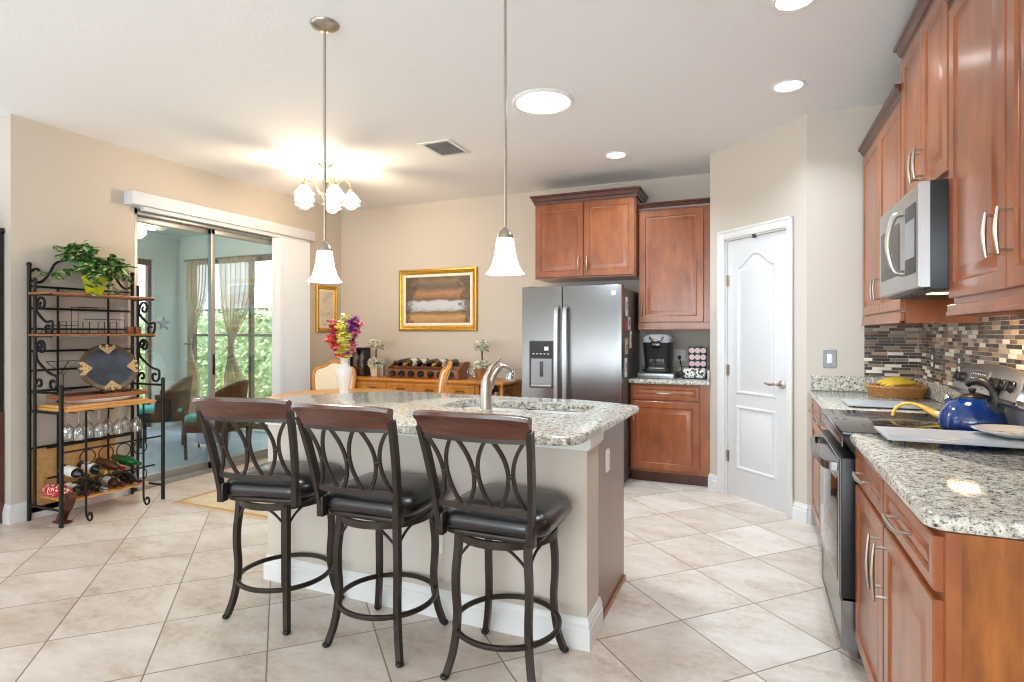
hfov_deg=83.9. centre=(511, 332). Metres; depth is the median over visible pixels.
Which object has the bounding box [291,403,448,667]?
bar stool
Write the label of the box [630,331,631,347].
card
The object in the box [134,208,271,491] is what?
door
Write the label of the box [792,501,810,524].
baseboard
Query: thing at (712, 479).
baseboard
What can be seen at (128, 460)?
wine bottle
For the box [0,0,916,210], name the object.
ceiling
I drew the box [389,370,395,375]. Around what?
wine bottle
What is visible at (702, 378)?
tray
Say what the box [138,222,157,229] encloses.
ceiling fan
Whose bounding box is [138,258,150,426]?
window
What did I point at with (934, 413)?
spoon rest
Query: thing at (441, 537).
wall outlet
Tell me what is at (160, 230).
ceiling
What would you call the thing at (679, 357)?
power cord
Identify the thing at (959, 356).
wall outlet
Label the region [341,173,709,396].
wall
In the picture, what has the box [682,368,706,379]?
caddy
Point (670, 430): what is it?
base cabinet
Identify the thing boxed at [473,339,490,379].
topiary
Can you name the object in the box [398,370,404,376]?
wine bottle
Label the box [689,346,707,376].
rack
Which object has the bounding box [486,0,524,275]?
pendant light
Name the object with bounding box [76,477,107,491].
wine bottle
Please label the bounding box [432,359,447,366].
wine bottle
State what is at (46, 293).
shelf
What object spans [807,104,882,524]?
wall
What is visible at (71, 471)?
wine bottle
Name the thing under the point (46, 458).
plywood board
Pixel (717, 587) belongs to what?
floor
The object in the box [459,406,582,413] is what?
sink
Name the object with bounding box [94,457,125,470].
wine bottle
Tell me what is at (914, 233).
microwave oven
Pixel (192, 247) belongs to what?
wall
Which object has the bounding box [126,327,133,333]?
candle jar
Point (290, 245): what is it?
vertical blinds
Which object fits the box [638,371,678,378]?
storage box
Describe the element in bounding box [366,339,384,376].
topiary
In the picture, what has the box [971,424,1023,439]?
dish
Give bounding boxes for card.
[625,297,627,315]
[625,338,627,353]
[628,317,630,329]
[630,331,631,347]
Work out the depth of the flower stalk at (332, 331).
5.47 m
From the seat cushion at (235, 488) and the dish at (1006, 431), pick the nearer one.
the dish at (1006, 431)
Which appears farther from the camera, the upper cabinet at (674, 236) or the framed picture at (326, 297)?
the framed picture at (326, 297)
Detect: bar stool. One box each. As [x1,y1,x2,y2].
[192,397,344,635]
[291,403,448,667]
[412,410,571,681]
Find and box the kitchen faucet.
[479,358,514,411]
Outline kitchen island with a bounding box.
[263,407,625,651]
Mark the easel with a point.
(67, 360)
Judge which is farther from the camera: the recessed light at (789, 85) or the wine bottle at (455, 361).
the wine bottle at (455, 361)
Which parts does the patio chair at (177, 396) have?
leg, leg, seat, arm rail, leg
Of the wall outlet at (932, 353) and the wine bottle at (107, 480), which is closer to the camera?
the wall outlet at (932, 353)
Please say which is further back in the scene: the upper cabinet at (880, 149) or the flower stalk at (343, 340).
the flower stalk at (343, 340)
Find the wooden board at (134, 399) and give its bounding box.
[40,397,148,408]
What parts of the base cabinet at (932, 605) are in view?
handle, drawer, door, handle, handle, handle, drawer, door, panel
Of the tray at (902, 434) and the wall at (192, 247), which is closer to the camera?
the tray at (902, 434)
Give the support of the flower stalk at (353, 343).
in the flower vase
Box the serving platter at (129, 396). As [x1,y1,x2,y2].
[64,395,135,403]
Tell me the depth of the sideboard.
6.27 m
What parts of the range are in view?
oven handle, oven door, trim, storage drawer, knob, knob, control panel, knob, knob, knob, panel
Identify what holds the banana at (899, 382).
in the fruit basket
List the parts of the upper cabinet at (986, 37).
crown moulding, light rail, handle, handle, door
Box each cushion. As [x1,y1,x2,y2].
[139,404,181,414]
[184,413,222,422]
[226,460,343,498]
[327,471,448,517]
[443,483,571,538]
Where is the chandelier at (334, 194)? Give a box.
[294,162,360,212]
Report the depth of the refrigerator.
5.11 m
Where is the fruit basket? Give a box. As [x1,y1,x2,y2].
[865,383,928,398]
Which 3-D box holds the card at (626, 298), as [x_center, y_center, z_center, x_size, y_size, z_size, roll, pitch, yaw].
[1.040,-0.240,5.164,0.006,0.170,0.100,0,0,23]
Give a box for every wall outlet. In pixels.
[439,535,443,553]
[605,448,609,472]
[674,349,684,360]
[930,351,934,370]
[957,354,962,371]
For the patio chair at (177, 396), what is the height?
0.862 m
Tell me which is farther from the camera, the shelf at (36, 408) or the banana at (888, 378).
the shelf at (36, 408)
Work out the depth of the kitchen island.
2.71 m
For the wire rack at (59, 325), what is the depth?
4.32 m
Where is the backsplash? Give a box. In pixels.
[864,315,1023,385]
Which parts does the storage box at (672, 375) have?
drawer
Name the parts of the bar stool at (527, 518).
post, leg, crest rail, rail, rail, leg, seat frame, leg, post, leg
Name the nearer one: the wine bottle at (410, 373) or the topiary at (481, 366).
the topiary at (481, 366)
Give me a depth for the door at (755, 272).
4.50 m
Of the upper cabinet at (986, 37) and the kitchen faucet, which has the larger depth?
the kitchen faucet
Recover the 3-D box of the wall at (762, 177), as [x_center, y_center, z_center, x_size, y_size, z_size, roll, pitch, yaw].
[1.964,-0.100,4.544,0.100,2.920,0.990,0,0,-22]
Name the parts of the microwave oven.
handle, keypad glass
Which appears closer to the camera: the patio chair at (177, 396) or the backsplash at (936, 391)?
the backsplash at (936, 391)
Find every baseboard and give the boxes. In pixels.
[2,504,11,524]
[12,488,129,523]
[708,473,716,491]
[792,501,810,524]
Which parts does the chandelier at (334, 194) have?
lamp shade, lamp shade, arm, arm, lamp shade, lamp shade, lamp shade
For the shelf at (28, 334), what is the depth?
4.25 m
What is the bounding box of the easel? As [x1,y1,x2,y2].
[46,360,77,390]
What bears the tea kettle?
on the range
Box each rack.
[26,259,164,527]
[38,307,124,333]
[387,360,469,379]
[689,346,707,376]
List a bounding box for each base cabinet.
[630,383,709,486]
[808,399,833,530]
[852,449,1023,681]
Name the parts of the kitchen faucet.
lever, spout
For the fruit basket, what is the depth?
3.54 m
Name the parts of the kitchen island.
baseboard, cornice trim, panel, shoe moulding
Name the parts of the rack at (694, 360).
panel, rail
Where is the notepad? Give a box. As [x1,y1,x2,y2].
[625,358,626,376]
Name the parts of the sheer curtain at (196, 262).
rod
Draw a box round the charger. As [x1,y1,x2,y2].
[77,344,138,390]
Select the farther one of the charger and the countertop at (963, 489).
the charger
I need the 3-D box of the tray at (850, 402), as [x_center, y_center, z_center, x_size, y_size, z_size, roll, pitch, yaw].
[2.077,0.395,3.127,0.440,0.020,0.270,0,0,23]
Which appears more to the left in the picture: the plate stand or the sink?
the plate stand
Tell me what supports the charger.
on the plate stand
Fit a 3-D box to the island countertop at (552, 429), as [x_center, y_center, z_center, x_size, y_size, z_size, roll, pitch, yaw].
[-0.458,0.425,3.171,2.148,0.040,1.240,0,0,23]
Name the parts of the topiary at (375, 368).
pot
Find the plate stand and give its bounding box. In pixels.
[95,387,130,393]
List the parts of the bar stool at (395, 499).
post, leg, crest rail, rail, rail, leg, seat frame, post, leg, leg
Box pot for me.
[81,275,107,293]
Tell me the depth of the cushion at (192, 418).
6.24 m
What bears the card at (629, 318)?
attached to the refrigerator
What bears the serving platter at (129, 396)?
on the wooden board at (134, 399)
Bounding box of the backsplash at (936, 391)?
[811,375,961,403]
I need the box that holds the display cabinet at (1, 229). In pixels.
[0,228,3,523]
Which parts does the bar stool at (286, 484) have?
post, leg, crest rail, rail, rail, leg, seat frame, leg, post, leg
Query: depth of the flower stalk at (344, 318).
5.50 m
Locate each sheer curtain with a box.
[183,258,215,414]
[216,255,261,431]
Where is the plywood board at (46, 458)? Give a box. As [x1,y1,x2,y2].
[32,438,114,512]
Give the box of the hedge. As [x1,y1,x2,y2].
[139,307,271,397]
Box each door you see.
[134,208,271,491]
[717,215,793,518]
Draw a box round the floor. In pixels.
[0,425,868,681]
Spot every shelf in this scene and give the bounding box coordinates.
[28,291,152,299]
[28,334,154,335]
[32,399,155,412]
[40,481,148,501]
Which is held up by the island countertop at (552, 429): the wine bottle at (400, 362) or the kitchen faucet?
the kitchen faucet
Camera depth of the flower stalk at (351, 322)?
5.46 m
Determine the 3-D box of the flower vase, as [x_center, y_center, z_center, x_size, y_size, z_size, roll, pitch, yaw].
[-1.614,0.417,5.487,0.156,0.360,0.156,0,0,23]
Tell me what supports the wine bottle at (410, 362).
on the wine rack at (459, 370)
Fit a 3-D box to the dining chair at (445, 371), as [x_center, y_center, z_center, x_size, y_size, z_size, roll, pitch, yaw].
[-0.859,0.808,5.404,0.588,1.092,0.502,0,0,-11]
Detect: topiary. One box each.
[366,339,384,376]
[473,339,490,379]
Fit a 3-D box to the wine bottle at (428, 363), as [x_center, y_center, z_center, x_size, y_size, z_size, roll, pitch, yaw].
[-0.924,0.335,6.440,0.075,0.089,0.300,0,0,23]
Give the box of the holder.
[52,491,76,524]
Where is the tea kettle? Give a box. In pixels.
[938,377,1007,431]
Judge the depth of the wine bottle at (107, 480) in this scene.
4.39 m
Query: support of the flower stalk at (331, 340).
in the flower vase
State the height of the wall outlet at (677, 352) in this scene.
0.115 m
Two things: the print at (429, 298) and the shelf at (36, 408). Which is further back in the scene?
the print at (429, 298)
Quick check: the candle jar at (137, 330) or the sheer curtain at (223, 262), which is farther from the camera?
the sheer curtain at (223, 262)
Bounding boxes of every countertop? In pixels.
[279,391,638,445]
[628,365,709,385]
[809,390,943,413]
[850,433,1023,539]
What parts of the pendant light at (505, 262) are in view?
lamp shade, rod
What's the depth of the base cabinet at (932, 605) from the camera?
1.34 m
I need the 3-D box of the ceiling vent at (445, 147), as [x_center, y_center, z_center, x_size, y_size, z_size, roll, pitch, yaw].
[-0.568,-1.552,4.804,0.300,0.015,0.380,0,0,23]
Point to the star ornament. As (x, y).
(163, 322)
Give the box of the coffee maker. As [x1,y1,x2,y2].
[643,334,673,372]
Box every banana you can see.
[877,377,913,383]
[880,378,917,384]
[885,380,922,386]
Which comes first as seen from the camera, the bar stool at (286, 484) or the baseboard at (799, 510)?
the bar stool at (286, 484)
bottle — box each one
[42,484,72,497]
[57,464,89,478]
[64,481,89,495]
[76,460,107,474]
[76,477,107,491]
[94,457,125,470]
[94,473,125,487]
[111,454,141,465]
[111,470,141,482]
[352,350,358,373]
[359,350,363,374]
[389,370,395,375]
[393,358,410,365]
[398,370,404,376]
[403,358,419,365]
[407,370,413,376]
[412,358,429,365]
[417,371,423,376]
[422,358,438,366]
[427,371,433,377]
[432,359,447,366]
[442,359,458,366]
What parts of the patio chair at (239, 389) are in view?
leg, seat, leg, arm rail, leg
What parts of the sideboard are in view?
drawer, drawer, drawer, drawer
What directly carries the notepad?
attached to the refrigerator
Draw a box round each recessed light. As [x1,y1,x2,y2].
[605,151,627,158]
[771,79,805,92]
[772,0,814,11]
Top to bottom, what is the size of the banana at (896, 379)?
0.052 m
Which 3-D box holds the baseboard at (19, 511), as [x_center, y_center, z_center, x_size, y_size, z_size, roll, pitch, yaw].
[-3.395,1.292,4.445,0.016,0.135,0.850,0,0,23]
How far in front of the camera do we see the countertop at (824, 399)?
3.47 m
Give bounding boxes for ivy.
[37,240,137,298]
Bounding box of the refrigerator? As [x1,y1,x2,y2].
[522,284,638,482]
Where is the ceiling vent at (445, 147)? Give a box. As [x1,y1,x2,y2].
[417,139,470,156]
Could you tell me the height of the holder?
0.231 m
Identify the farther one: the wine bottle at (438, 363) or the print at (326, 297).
the print at (326, 297)
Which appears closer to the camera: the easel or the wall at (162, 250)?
the easel
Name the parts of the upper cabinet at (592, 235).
door, crown moulding, door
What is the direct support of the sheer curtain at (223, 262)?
hanging from the wall at (192, 247)
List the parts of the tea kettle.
lid, handle, handle mount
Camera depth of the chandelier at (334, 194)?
5.21 m
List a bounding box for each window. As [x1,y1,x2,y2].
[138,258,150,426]
[191,254,271,429]
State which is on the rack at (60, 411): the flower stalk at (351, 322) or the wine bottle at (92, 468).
the wine bottle at (92, 468)
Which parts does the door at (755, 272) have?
panel, panel, lever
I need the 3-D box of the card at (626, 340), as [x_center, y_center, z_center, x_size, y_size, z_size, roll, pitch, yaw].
[1.036,0.120,5.155,0.006,0.140,0.120,0,0,23]
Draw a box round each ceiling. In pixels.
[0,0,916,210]
[138,224,205,237]
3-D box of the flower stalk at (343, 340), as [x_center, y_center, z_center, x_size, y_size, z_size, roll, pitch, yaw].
[-1.604,0.139,5.449,0.173,0.290,0.189,0,0,-28]
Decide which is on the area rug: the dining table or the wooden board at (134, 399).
the dining table
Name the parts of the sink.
bowl, bowl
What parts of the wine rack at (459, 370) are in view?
panel, panel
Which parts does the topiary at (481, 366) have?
pot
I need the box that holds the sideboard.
[355,374,521,396]
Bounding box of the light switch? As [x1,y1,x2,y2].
[823,349,836,367]
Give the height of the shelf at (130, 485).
0.016 m
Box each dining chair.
[311,360,355,389]
[437,360,452,392]
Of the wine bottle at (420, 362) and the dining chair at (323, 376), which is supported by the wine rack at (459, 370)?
the wine bottle at (420, 362)
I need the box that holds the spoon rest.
[891,402,939,418]
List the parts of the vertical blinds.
head rail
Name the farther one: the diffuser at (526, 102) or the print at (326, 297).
the print at (326, 297)
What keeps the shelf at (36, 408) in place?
attached to the rack at (60, 411)
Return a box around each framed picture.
[315,284,337,331]
[399,267,477,330]
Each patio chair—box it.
[139,374,193,448]
[182,379,248,459]
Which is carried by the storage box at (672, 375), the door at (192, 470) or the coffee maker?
the coffee maker
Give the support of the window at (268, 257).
in the wall at (192, 247)
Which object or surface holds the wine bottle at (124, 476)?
on the rack at (60, 411)
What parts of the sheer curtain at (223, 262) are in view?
rod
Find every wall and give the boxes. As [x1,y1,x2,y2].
[0,114,340,504]
[138,231,177,428]
[178,235,271,424]
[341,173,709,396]
[710,114,806,504]
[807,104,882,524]
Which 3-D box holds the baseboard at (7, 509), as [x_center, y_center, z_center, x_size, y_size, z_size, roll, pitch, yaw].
[-4.821,1.292,4.580,2.746,0.135,0.016,0,0,23]
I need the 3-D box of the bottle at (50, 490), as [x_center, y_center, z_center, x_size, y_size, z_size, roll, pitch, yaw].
[-3.262,1.139,4.101,0.270,0.099,0.094,0,0,23]
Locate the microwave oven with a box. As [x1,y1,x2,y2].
[880,178,948,299]
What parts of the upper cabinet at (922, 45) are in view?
door, handle, crown moulding, handle, door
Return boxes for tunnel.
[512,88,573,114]
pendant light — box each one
[307,16,341,282]
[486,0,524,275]
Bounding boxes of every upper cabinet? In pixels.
[530,186,648,282]
[638,197,709,329]
[858,84,979,325]
[893,0,949,198]
[945,0,1023,315]
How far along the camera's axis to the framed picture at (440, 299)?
6.72 m
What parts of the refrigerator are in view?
dispenser panel, freezer door, handle, handle, fresh food door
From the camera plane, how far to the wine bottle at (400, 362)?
6.53 m
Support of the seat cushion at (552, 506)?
on the bar stool at (527, 518)
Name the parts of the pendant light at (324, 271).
lamp shade, rod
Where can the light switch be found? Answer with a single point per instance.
(829, 355)
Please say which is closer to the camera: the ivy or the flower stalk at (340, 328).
the ivy
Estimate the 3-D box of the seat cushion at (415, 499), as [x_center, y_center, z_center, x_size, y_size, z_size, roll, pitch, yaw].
[-0.555,0.709,2.569,0.462,0.102,0.438,0,0,21]
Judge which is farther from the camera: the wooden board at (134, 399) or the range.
the wooden board at (134, 399)
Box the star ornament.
[157,316,170,328]
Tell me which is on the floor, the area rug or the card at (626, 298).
the area rug
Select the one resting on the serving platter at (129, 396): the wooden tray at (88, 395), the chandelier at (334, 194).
the wooden tray at (88, 395)
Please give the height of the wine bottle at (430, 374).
0.075 m
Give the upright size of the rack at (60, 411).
1.944 m
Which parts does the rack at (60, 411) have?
post, post, rail, rail, rail, rail, leg, rail, rail, rail, rail, rail, rail, wine rail, rail, wine rail, wine rail, post, post, rail, leg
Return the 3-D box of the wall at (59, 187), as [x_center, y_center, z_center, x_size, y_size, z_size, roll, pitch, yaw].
[-2.948,-0.100,5.711,0.150,2.920,3.530,0,0,23]
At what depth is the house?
28.28 m
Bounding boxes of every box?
[350,347,370,375]
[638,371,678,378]
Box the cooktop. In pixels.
[822,409,947,435]
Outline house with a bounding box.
[197,290,271,319]
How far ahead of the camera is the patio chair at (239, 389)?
6.24 m
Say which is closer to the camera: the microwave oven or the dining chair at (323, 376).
the microwave oven
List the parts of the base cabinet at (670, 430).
drawer, door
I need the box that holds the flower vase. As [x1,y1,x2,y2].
[336,357,352,392]
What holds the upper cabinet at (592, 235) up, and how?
attached to the wall at (378, 243)
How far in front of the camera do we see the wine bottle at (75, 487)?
4.16 m
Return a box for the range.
[810,364,1023,658]
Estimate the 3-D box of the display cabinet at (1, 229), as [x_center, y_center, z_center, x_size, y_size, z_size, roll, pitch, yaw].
[-4.069,0.305,4.045,0.788,2.110,0.406,0,0,23]
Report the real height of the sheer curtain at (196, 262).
2.465 m
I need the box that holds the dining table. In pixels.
[267,388,407,398]
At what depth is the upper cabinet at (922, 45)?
2.48 m
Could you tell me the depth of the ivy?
4.35 m
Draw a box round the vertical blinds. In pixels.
[124,190,314,394]
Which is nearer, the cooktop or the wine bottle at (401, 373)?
the cooktop
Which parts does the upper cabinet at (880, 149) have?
door, handle, handle, crown moulding, door, light rail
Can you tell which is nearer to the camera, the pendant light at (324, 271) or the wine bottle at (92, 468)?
the pendant light at (324, 271)
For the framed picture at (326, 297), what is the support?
attached to the wall at (59, 187)
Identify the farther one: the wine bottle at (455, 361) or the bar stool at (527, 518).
the wine bottle at (455, 361)
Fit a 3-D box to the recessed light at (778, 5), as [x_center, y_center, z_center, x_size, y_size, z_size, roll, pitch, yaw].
[1.322,-1.556,2.666,0.196,0.008,0.196,0,0,23]
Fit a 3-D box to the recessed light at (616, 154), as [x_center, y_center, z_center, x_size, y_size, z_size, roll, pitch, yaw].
[0.912,-1.556,4.990,0.196,0.008,0.196,0,0,23]
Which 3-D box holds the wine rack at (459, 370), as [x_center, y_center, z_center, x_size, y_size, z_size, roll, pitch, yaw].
[-0.959,0.417,6.494,0.930,0.185,0.273,0,0,23]
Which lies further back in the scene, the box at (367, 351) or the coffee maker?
the box at (367, 351)
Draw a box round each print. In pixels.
[320,291,332,325]
[406,275,469,322]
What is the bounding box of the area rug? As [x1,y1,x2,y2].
[171,490,267,519]
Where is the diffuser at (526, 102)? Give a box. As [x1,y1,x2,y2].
[516,92,569,112]
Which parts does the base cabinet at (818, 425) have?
drawer, door, handle, drawer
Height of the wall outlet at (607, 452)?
0.115 m
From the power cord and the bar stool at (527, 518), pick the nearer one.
the bar stool at (527, 518)
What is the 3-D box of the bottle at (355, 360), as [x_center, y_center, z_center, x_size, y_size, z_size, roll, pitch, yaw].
[-1.875,0.353,6.863,0.086,0.287,0.086,0,0,45]
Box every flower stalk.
[324,335,345,358]
[326,319,343,356]
[333,322,347,354]
[335,332,352,359]
[338,313,349,348]
[342,315,359,354]
[347,320,364,354]
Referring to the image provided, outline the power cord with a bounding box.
[677,356,682,376]
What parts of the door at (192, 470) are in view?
sliding panel, pull, sliding panel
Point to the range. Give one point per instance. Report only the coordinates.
(835, 456)
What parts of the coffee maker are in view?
lid handle, panel, lid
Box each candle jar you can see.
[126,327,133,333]
[134,327,140,333]
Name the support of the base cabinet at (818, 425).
on the floor
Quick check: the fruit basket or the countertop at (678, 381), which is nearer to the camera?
the fruit basket
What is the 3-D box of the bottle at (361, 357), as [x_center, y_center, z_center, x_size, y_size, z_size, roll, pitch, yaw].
[-1.787,0.353,6.826,0.086,0.287,0.086,0,0,45]
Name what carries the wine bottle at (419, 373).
in the wine rack at (459, 370)
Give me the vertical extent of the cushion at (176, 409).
0.080 m
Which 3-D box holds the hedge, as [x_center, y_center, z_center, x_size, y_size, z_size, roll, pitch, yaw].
[-5.429,0.545,12.151,10.795,2.287,1.218,0,0,23]
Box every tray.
[46,388,147,400]
[682,377,706,379]
[841,399,941,410]
[874,426,1023,448]

